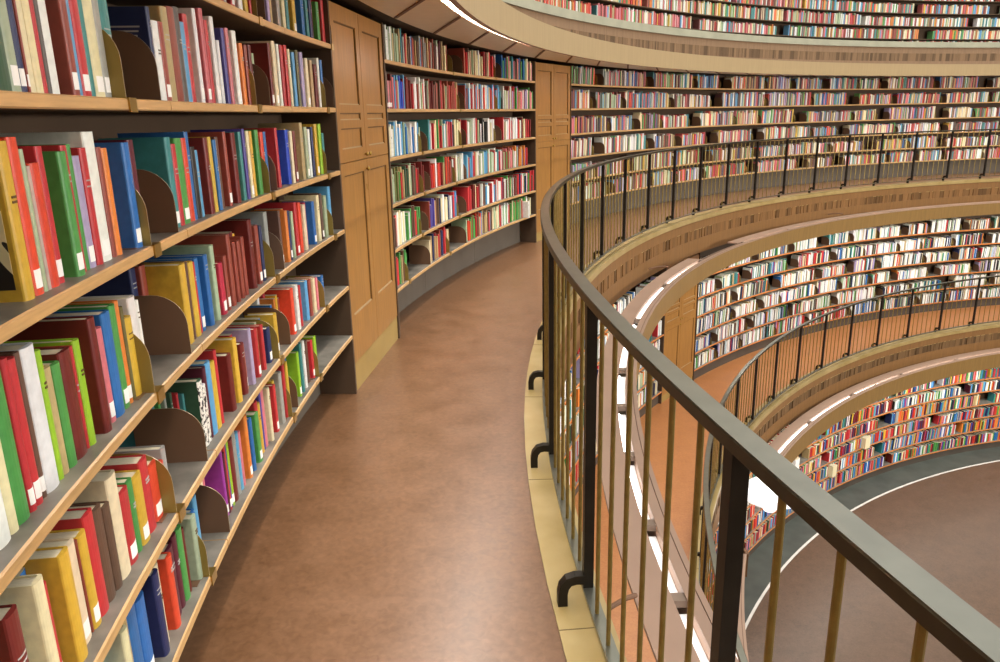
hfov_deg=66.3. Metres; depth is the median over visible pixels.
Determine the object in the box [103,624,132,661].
book
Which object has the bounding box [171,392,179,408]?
book
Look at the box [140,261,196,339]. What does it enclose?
book
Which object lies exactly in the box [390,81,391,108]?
book
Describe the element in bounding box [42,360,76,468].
book
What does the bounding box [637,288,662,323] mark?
strip light
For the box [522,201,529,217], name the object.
book
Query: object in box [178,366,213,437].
book
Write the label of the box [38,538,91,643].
book
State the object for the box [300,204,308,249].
book
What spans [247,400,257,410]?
book
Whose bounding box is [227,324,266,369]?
book
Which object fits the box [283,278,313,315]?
book
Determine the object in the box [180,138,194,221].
book
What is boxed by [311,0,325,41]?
book
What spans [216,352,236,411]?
book
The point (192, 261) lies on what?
book
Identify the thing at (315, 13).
book
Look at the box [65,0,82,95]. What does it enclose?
book
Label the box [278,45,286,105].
book
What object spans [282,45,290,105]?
book
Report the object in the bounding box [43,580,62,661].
book
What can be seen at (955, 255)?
bookend
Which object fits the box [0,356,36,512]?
book
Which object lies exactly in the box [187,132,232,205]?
book
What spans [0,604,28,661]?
book
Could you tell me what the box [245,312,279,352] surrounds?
book
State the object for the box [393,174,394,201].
book
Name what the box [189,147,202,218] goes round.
book
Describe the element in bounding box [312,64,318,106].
book
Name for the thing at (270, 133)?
book
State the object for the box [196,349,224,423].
book
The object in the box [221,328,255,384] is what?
book
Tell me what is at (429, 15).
ceiling
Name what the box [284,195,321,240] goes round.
book
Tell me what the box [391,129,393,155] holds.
book
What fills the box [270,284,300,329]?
book
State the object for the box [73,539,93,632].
book
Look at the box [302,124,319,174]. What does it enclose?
book
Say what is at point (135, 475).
book
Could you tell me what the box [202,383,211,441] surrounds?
book
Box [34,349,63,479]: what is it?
book
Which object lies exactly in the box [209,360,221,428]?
book
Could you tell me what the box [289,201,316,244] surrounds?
book
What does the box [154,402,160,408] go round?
book
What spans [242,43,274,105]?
book
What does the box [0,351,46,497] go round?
book
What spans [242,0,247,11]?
book
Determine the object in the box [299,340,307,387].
book
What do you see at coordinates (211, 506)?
bookend
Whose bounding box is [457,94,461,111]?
bookend
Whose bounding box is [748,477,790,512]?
pendant lamp
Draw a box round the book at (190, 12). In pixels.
[178,8,205,102]
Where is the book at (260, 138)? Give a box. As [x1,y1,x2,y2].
[258,132,264,160]
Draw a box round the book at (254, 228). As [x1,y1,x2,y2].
[251,224,262,283]
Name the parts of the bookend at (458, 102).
plate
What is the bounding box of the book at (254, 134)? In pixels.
[244,130,263,194]
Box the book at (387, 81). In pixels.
[387,81,389,108]
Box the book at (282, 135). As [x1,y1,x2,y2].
[277,130,291,183]
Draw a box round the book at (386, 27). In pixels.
[386,27,389,59]
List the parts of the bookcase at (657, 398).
shelf, shelf, shelf, shelf, shelf, shelf, kick panel, panel, panel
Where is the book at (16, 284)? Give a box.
[0,141,34,302]
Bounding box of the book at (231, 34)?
[227,30,242,103]
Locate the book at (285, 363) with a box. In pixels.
[284,361,289,393]
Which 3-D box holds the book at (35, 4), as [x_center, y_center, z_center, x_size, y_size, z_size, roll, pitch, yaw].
[-0.903,-0.530,1.370,0.160,0.210,0.016,-3,16,-7]
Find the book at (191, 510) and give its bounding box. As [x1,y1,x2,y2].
[186,508,193,512]
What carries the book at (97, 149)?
on the bookcase at (20, 112)
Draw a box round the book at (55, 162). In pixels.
[42,151,85,277]
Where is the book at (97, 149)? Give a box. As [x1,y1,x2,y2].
[95,147,116,257]
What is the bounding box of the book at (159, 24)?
[157,21,171,100]
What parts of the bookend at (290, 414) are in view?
plate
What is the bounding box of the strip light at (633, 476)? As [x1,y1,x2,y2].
[630,465,649,518]
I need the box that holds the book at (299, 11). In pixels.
[294,0,304,34]
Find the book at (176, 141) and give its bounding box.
[169,138,190,223]
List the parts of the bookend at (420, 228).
plate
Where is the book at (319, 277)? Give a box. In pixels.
[300,275,324,295]
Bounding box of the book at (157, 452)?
[113,445,167,469]
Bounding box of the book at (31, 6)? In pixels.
[28,0,48,93]
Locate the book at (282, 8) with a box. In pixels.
[279,0,285,27]
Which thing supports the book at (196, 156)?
on the bookcase at (20, 112)
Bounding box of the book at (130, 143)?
[94,140,139,193]
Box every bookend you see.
[0,210,15,290]
[102,29,137,111]
[111,31,160,99]
[112,453,185,522]
[122,189,161,257]
[133,334,165,403]
[133,408,207,462]
[134,295,191,354]
[137,169,178,232]
[191,535,216,586]
[195,485,229,533]
[233,319,284,365]
[243,307,290,344]
[248,68,262,112]
[251,0,263,25]
[252,64,270,105]
[256,0,265,19]
[260,156,275,200]
[262,240,279,283]
[267,155,277,189]
[268,232,284,268]
[286,276,328,312]
[286,389,296,422]
[288,376,298,406]
[310,351,322,381]
[320,80,329,112]
[320,149,330,179]
[323,77,333,106]
[327,209,336,240]
[404,262,410,283]
[409,245,430,263]
[417,217,423,237]
[418,134,423,154]
[419,174,425,195]
[420,131,427,150]
[420,211,428,229]
[424,171,430,189]
[446,237,451,255]
[447,54,454,74]
[448,226,466,242]
[450,55,462,72]
[452,167,457,184]
[456,130,463,148]
[456,202,460,218]
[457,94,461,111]
[457,196,466,212]
[458,92,464,108]
[461,128,466,144]
[463,164,466,178]
[493,64,497,79]
[493,128,497,143]
[494,95,499,111]
[494,125,501,139]
[495,62,501,77]
[591,97,596,107]
[593,142,604,153]
[596,74,603,84]
[607,182,614,192]
[620,97,626,107]
[632,119,640,128]
[646,77,653,86]
[646,138,654,147]
[669,97,674,106]
[674,136,681,145]
[692,117,700,125]
[693,78,697,87]
[704,152,712,160]
[709,134,717,142]
[710,332,717,341]
[714,97,722,106]
[715,279,721,288]
[723,79,731,87]
[730,291,737,300]
[731,309,735,317]
[742,270,750,278]
[746,318,753,327]
[750,163,757,171]
[752,148,759,156]
[756,131,763,139]
[756,299,763,307]
[772,278,780,287]
[787,243,794,251]
[787,307,792,314]
[790,258,798,266]
[791,81,795,88]
[799,114,806,121]
[801,159,808,167]
[815,269,821,277]
[821,236,828,244]
[823,81,829,88]
[827,144,832,151]
[829,251,836,259]
[830,296,837,304]
[837,281,841,288]
[838,157,844,164]
[842,128,849,134]
[846,264,853,272]
[848,233,853,241]
[852,96,859,103]
[867,276,872,283]
[869,142,876,149]
[875,260,880,267]
[876,288,882,295]
[881,81,888,88]
[882,112,889,118]
[890,272,897,279]
[892,96,897,103]
[901,227,908,234]
[933,267,940,274]
[935,81,939,87]
[939,139,945,146]
[941,95,946,102]
[941,152,946,159]
[942,110,948,117]
[942,125,947,129]
[952,252,958,259]
[962,222,969,229]
[972,264,978,271]
[985,235,991,242]
[987,80,993,86]
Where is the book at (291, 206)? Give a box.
[254,202,300,255]
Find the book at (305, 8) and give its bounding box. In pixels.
[303,0,309,36]
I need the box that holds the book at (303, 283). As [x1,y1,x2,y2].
[278,280,309,319]
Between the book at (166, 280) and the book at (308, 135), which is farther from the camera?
the book at (308, 135)
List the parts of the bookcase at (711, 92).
panel, kick panel, shelf, shelf, shelf, shelf, shelf, shelf, kick panel, shelf, shelf, shelf, shelf, shelf, shelf, kick panel, kick panel, shelf, shelf, shelf, shelf, shelf, shelf, kick panel, shelf, shelf, shelf, shelf, shelf, kick panel, shelf, shelf, shelf, shelf, kick panel, shelf, panel, kick panel, shelf, shelf, shelf, shelf, shelf, shelf, kick panel, shelf, shelf, shelf, shelf, shelf, shelf, kick panel, kick panel, shelf, shelf, shelf, shelf, shelf, shelf, kick panel, shelf, shelf, shelf, shelf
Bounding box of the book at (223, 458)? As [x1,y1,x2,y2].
[222,452,230,512]
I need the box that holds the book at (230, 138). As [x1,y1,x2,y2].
[225,133,241,202]
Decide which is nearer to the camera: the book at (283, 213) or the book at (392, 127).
the book at (283, 213)
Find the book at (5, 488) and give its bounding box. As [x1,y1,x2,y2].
[0,441,18,534]
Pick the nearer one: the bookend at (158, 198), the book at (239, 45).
the bookend at (158, 198)
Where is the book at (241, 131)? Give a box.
[190,129,250,198]
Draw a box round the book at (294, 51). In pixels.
[289,50,301,106]
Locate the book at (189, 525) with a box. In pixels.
[178,513,202,580]
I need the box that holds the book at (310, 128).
[306,127,315,175]
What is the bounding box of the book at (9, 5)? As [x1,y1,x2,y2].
[5,0,27,91]
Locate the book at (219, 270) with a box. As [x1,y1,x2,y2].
[215,262,227,314]
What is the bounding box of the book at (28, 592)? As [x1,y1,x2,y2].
[0,574,59,661]
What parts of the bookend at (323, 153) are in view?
plate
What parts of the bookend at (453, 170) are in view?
plate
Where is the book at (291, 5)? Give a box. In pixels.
[288,0,296,31]
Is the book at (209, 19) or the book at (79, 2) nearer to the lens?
the book at (79, 2)
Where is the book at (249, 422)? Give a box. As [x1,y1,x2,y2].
[246,417,256,470]
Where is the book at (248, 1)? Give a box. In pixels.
[247,0,251,13]
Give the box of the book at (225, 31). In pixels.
[223,28,234,103]
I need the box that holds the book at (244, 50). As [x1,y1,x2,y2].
[242,45,251,104]
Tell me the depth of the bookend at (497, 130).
8.46 m
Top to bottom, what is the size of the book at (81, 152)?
0.235 m
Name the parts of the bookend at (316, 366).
plate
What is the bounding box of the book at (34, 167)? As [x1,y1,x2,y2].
[25,162,59,287]
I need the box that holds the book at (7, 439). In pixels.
[0,372,29,524]
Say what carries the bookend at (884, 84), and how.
on the bookcase at (711, 92)
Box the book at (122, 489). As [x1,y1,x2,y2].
[117,485,138,565]
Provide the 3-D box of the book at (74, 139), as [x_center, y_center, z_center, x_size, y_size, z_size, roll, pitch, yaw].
[-0.929,-0.274,1.588,0.190,0.265,0.056,-3,16,-6]
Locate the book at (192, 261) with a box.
[192,261,202,332]
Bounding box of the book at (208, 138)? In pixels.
[188,137,218,211]
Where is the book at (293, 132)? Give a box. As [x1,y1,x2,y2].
[291,131,298,181]
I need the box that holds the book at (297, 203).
[296,202,303,252]
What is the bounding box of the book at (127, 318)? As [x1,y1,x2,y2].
[124,315,141,396]
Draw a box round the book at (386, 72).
[386,72,388,108]
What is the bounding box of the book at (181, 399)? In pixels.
[178,393,185,410]
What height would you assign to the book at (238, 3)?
0.220 m
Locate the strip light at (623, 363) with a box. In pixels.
[620,348,627,367]
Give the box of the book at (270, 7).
[269,0,272,22]
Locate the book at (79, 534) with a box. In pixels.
[44,528,101,629]
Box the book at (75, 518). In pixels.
[51,507,108,617]
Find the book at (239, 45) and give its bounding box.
[236,43,247,104]
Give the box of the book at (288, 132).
[287,131,295,182]
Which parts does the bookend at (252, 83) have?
plate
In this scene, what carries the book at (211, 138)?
on the bookcase at (20, 112)
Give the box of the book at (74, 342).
[2,338,95,445]
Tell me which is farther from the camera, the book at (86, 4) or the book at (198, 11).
the book at (198, 11)
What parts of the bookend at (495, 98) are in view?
plate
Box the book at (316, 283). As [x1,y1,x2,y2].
[295,277,319,309]
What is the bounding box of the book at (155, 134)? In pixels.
[117,132,197,219]
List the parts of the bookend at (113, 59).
plate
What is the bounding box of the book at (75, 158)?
[71,155,96,267]
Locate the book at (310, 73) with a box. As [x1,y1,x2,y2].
[307,60,314,106]
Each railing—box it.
[528,129,999,661]
[697,275,999,661]
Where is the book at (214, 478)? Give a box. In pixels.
[204,451,228,515]
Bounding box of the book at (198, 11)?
[194,8,211,102]
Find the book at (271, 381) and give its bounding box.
[266,379,273,383]
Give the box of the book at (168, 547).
[162,542,181,615]
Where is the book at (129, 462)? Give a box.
[100,454,156,533]
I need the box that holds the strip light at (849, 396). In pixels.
[811,396,849,420]
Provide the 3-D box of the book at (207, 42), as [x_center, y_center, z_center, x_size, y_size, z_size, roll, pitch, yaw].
[-1.008,-0.848,2.422,0.186,0.250,0.026,-2,16,-3]
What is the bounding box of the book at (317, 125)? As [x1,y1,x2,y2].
[316,124,323,173]
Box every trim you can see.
[394,0,956,76]
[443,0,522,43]
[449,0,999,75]
[502,0,999,47]
[524,177,999,661]
[529,183,904,630]
[596,258,700,661]
[618,211,892,607]
[618,233,772,375]
[618,374,625,414]
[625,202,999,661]
[689,321,999,581]
[727,201,999,243]
[737,554,748,661]
[743,548,748,576]
[770,348,999,451]
[778,352,995,451]
[780,352,999,462]
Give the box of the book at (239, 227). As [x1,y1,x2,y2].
[201,219,257,288]
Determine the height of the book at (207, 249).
0.237 m
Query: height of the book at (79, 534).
0.199 m
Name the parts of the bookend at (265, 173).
plate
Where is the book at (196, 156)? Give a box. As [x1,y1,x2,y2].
[194,150,204,216]
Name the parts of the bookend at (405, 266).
plate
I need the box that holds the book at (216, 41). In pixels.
[215,40,225,103]
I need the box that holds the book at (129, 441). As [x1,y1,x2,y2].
[115,406,153,451]
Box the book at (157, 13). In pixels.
[147,6,177,100]
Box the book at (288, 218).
[287,210,292,259]
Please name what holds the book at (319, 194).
on the bookcase at (20, 112)
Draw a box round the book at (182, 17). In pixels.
[178,13,196,101]
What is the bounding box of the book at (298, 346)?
[292,342,304,391]
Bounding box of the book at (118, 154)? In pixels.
[94,142,142,247]
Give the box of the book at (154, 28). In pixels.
[150,20,166,100]
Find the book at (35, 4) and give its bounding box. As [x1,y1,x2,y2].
[33,0,52,93]
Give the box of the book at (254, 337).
[250,328,261,377]
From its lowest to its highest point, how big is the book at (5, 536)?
0.190 m
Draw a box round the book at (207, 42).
[203,20,215,102]
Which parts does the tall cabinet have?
door, panel, panel, door, panel, door, panel, panel, door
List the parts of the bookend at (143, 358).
plate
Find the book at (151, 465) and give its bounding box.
[147,459,162,521]
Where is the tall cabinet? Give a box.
[662,254,698,401]
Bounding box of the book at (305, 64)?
[302,58,310,106]
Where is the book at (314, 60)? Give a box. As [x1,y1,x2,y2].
[307,58,321,106]
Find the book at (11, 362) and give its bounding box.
[3,356,42,505]
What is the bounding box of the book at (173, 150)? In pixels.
[170,144,184,225]
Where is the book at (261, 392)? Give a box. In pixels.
[260,390,267,446]
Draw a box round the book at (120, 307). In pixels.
[118,306,136,399]
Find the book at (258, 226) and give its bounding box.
[257,225,266,280]
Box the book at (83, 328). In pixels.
[5,316,111,433]
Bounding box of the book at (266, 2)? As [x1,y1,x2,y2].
[264,0,270,21]
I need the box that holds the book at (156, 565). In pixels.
[153,561,169,641]
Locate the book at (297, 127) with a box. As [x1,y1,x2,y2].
[258,123,305,179]
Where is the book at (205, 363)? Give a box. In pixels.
[190,360,217,434]
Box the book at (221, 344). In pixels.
[206,337,242,402]
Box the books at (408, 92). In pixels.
[16,0,999,600]
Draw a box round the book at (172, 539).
[167,532,185,608]
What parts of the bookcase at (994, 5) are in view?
shelf, shelf, shelf, shelf, shelf, shelf, shelf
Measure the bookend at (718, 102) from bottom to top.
0.165 m
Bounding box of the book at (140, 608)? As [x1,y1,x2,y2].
[134,590,154,661]
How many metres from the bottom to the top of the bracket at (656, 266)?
0.045 m
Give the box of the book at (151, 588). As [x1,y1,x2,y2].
[141,568,169,657]
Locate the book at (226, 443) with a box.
[225,442,234,505]
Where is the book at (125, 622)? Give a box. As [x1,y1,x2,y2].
[123,619,133,661]
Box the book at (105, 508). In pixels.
[72,501,122,590]
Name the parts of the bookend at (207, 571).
plate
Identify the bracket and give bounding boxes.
[611,593,637,609]
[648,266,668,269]
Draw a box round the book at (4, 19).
[0,0,21,91]
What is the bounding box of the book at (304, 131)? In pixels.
[302,127,309,177]
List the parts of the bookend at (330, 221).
plate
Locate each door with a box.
[328,1,397,389]
[536,62,569,241]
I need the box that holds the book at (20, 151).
[18,149,47,291]
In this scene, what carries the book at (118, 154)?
on the bookcase at (20, 112)
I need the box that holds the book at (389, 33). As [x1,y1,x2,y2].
[389,33,390,59]
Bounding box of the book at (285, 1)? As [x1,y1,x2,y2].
[284,0,289,29]
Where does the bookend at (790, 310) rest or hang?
on the bookcase at (729, 356)
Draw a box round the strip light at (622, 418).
[619,414,625,451]
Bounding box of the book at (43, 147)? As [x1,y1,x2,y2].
[40,145,86,271]
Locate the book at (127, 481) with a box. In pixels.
[116,477,142,552]
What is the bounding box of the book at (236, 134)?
[225,132,246,200]
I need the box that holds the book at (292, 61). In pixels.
[289,52,297,105]
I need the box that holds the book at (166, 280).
[144,262,194,343]
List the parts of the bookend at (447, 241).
plate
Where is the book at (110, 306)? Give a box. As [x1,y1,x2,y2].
[55,303,129,408]
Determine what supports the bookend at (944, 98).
on the bookcase at (711, 92)
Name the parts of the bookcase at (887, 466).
shelf, shelf, shelf, shelf, shelf, shelf, shelf, shelf, shelf, panel, shelf, shelf, shelf, shelf, shelf, shelf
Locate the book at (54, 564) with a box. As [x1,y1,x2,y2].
[23,546,87,661]
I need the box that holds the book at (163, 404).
[160,398,166,407]
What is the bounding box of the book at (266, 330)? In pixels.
[263,327,272,362]
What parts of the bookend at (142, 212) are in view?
plate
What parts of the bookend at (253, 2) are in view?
plate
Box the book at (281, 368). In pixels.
[276,364,287,417]
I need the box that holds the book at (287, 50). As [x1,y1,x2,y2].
[286,49,293,105]
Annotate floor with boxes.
[178,172,999,661]
[575,305,999,661]
[711,447,999,661]
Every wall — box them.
[447,50,999,77]
[708,327,999,552]
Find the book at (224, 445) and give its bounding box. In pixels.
[224,445,232,506]
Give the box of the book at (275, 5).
[271,0,280,25]
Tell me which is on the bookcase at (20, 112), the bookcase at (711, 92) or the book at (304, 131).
the book at (304, 131)
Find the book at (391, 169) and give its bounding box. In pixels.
[391,169,393,202]
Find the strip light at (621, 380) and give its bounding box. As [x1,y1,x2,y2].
[617,376,625,403]
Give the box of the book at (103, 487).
[73,469,130,579]
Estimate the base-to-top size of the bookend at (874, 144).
0.165 m
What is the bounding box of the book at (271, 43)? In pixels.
[236,41,279,105]
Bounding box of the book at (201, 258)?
[149,254,214,325]
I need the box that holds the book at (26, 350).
[0,342,59,493]
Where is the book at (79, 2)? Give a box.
[77,0,95,95]
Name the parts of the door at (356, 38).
panel, door, panel, panel, panel, door, panel, door, panel, panel, door, panel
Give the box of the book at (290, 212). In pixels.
[289,211,295,257]
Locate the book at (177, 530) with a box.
[173,524,190,600]
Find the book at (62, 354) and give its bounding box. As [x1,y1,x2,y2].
[34,346,87,459]
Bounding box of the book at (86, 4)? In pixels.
[81,0,105,96]
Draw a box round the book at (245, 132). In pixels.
[244,131,254,197]
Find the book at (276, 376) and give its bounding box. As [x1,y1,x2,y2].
[269,371,285,423]
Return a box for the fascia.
[560,182,999,398]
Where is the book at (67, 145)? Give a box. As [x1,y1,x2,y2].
[17,144,89,269]
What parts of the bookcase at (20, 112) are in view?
shelf, shelf, shelf, panel, shelf, shelf, shelf, shelf, shelf, shelf, shelf, shelf, shelf, shelf, kick panel, shelf, panel, shelf, shelf, shelf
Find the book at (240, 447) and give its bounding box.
[234,430,245,485]
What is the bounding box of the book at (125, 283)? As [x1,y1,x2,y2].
[81,267,138,296]
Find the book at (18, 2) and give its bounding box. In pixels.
[15,0,36,92]
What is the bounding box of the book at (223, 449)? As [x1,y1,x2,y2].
[221,446,231,509]
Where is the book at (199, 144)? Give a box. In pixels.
[188,137,214,213]
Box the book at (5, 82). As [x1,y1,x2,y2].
[0,26,11,90]
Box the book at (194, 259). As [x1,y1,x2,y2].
[143,257,205,330]
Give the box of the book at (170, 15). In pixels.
[164,6,184,101]
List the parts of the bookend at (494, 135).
plate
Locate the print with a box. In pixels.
[110,26,138,36]
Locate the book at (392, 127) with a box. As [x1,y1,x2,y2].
[391,126,394,155]
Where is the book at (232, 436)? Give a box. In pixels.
[230,431,241,494]
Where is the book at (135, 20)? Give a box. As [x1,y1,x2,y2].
[107,6,154,57]
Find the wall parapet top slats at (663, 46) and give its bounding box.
[554,26,999,60]
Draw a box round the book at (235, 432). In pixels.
[234,431,243,489]
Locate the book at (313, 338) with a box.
[302,335,316,354]
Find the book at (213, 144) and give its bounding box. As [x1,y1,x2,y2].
[211,140,222,209]
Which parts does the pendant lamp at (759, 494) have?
glass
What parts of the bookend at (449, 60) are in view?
plate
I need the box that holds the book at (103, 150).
[100,148,122,255]
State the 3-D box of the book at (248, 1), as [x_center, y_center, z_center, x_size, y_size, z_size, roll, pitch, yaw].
[-1.008,-1.287,2.891,0.134,0.190,0.032,-1,16,-1]
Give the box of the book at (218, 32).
[214,28,230,103]
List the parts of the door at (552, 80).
panel, panel, panel, panel, door, door, door, panel, door, panel, panel, panel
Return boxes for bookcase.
[0,0,356,661]
[380,22,536,337]
[560,268,666,495]
[570,66,999,228]
[575,0,999,41]
[692,214,999,380]
[709,377,999,606]
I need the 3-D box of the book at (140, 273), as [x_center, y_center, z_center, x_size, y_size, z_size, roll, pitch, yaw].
[-1.050,-0.061,2.095,0.178,0.235,0.039,-2,16,-5]
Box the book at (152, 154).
[98,137,180,227]
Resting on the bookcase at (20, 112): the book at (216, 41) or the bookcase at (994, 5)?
the book at (216, 41)
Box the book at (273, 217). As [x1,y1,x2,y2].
[243,211,284,263]
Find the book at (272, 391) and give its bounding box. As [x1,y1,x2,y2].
[265,384,279,431]
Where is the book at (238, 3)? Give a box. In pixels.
[235,0,242,9]
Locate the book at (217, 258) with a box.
[214,255,231,309]
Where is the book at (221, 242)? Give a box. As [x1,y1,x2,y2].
[175,234,236,305]
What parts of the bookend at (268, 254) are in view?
plate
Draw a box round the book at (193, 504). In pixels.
[186,494,201,538]
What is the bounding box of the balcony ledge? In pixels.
[509,5,999,63]
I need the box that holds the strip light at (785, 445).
[779,424,806,452]
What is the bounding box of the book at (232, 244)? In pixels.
[230,242,240,301]
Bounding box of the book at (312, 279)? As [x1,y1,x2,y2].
[288,277,316,312]
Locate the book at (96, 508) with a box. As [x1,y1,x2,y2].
[68,503,115,602]
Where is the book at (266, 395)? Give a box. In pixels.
[262,387,273,440]
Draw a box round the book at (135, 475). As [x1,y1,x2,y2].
[115,470,149,545]
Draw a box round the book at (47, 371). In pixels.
[43,365,68,474]
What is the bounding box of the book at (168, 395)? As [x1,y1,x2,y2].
[165,392,172,407]
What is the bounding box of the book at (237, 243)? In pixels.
[230,240,245,298]
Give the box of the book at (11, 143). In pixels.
[0,137,43,295]
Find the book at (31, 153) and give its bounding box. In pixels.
[17,146,64,283]
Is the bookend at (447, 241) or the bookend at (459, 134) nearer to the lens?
the bookend at (447, 241)
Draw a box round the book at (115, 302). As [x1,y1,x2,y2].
[67,300,132,403]
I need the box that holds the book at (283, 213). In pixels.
[264,210,290,261]
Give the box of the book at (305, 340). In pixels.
[301,339,309,382]
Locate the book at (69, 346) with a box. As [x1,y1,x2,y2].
[33,345,89,448]
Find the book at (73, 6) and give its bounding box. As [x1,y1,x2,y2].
[68,0,91,95]
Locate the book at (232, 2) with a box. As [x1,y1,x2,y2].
[226,0,234,5]
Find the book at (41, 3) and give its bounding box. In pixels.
[37,0,59,93]
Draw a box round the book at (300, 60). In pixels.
[297,52,305,106]
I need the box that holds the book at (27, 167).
[26,166,51,289]
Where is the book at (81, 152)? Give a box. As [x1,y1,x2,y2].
[70,147,103,264]
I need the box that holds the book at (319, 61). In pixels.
[318,60,322,82]
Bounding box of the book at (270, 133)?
[240,128,281,187]
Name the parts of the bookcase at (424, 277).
panel, shelf, kick panel, shelf, shelf, shelf, shelf, shelf, shelf, shelf, panel, kick panel, shelf, shelf, shelf, shelf, shelf, kick panel, shelf, shelf, shelf, shelf, shelf, panel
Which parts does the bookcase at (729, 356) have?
panel, shelf, shelf, shelf, shelf, shelf, shelf, shelf, shelf, shelf, shelf, shelf, shelf, kick panel, panel, shelf, shelf, shelf, shelf, shelf, shelf, shelf, shelf, shelf, shelf, shelf, shelf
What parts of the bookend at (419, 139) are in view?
plate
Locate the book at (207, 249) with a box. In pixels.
[162,244,221,320]
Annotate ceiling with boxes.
[328,0,999,76]
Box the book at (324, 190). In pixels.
[293,186,331,214]
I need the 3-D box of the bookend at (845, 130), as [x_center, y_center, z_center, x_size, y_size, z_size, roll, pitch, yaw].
[7.602,-4.374,16.822,0.002,0.165,0.190,-9,18,-25]
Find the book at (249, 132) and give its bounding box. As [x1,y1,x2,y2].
[248,131,257,195]
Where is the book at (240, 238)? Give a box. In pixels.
[229,236,248,294]
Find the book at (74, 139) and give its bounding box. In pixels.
[0,131,111,261]
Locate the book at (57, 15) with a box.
[45,0,80,95]
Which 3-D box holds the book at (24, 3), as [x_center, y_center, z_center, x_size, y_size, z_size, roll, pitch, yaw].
[-0.889,-0.515,1.331,0.145,0.200,0.027,-3,16,-7]
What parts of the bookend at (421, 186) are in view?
plate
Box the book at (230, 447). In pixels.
[227,437,238,501]
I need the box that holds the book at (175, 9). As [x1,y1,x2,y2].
[170,6,188,101]
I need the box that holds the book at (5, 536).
[0,489,10,549]
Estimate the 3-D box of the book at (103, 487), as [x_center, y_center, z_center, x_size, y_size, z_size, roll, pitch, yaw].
[-0.882,0.414,1.607,0.167,0.233,0.054,-3,16,-7]
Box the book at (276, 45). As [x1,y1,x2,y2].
[274,44,283,105]
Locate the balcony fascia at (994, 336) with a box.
[712,333,999,526]
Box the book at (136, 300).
[134,299,144,344]
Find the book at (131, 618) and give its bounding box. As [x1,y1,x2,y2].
[126,604,143,661]
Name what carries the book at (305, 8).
on the bookcase at (20, 112)
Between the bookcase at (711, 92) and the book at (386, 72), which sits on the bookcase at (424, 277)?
the book at (386, 72)
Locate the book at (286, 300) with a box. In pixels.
[264,288,296,334]
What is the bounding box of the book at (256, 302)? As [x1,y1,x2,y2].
[237,298,259,317]
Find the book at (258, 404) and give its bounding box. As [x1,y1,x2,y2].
[257,402,264,452]
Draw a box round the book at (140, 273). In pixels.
[134,264,148,295]
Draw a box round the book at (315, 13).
[311,2,320,40]
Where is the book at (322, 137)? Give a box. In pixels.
[321,133,324,151]
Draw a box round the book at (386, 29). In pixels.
[386,29,388,59]
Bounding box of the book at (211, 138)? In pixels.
[210,137,224,207]
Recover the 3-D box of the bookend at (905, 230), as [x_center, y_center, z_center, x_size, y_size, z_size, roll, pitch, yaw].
[9.059,-2.242,17.126,0.002,0.165,0.190,-7,17,-21]
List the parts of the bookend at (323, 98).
plate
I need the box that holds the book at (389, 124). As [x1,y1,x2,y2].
[389,124,392,156]
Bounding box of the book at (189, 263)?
[141,261,201,336]
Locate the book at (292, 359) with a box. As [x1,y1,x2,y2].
[286,351,301,396]
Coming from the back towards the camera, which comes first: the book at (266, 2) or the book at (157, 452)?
the book at (266, 2)
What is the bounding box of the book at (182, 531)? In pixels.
[181,527,191,591]
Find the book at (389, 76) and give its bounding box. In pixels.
[387,74,392,108]
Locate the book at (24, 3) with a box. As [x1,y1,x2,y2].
[20,0,43,92]
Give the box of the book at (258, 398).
[255,393,265,449]
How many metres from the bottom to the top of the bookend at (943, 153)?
0.165 m
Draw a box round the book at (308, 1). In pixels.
[307,0,313,37]
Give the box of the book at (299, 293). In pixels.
[297,285,303,325]
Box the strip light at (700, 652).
[679,614,708,661]
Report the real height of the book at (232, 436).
0.235 m
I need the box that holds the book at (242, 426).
[234,414,252,478]
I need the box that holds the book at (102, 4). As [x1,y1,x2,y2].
[97,0,111,37]
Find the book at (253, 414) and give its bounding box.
[245,411,262,462]
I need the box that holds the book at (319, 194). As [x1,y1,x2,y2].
[287,193,324,238]
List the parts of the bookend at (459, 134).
plate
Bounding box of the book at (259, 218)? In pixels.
[228,211,269,245]
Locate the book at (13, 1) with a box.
[12,0,30,91]
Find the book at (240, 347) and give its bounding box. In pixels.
[236,342,248,394]
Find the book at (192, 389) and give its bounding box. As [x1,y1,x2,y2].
[167,378,209,446]
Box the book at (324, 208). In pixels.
[321,195,328,236]
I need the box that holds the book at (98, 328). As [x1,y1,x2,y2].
[95,326,115,422]
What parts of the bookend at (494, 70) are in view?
plate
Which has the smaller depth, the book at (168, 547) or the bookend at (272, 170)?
the book at (168, 547)
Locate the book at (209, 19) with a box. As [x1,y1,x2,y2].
[202,16,221,102]
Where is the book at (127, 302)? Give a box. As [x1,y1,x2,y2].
[72,295,139,338]
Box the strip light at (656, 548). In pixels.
[649,536,677,592]
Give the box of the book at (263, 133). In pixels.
[262,132,270,188]
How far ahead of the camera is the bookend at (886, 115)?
17.20 m
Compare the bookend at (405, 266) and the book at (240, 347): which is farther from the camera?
the bookend at (405, 266)
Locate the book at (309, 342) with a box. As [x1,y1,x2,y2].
[307,340,314,377]
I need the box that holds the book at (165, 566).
[157,552,180,629]
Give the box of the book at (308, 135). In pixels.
[306,129,312,176]
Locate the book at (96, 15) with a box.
[91,0,111,96]
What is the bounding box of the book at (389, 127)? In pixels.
[389,127,390,156]
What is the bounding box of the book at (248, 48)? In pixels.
[246,45,252,74]
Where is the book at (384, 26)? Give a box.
[383,25,387,59]
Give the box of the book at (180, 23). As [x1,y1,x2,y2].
[179,21,192,101]
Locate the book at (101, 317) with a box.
[45,309,124,417]

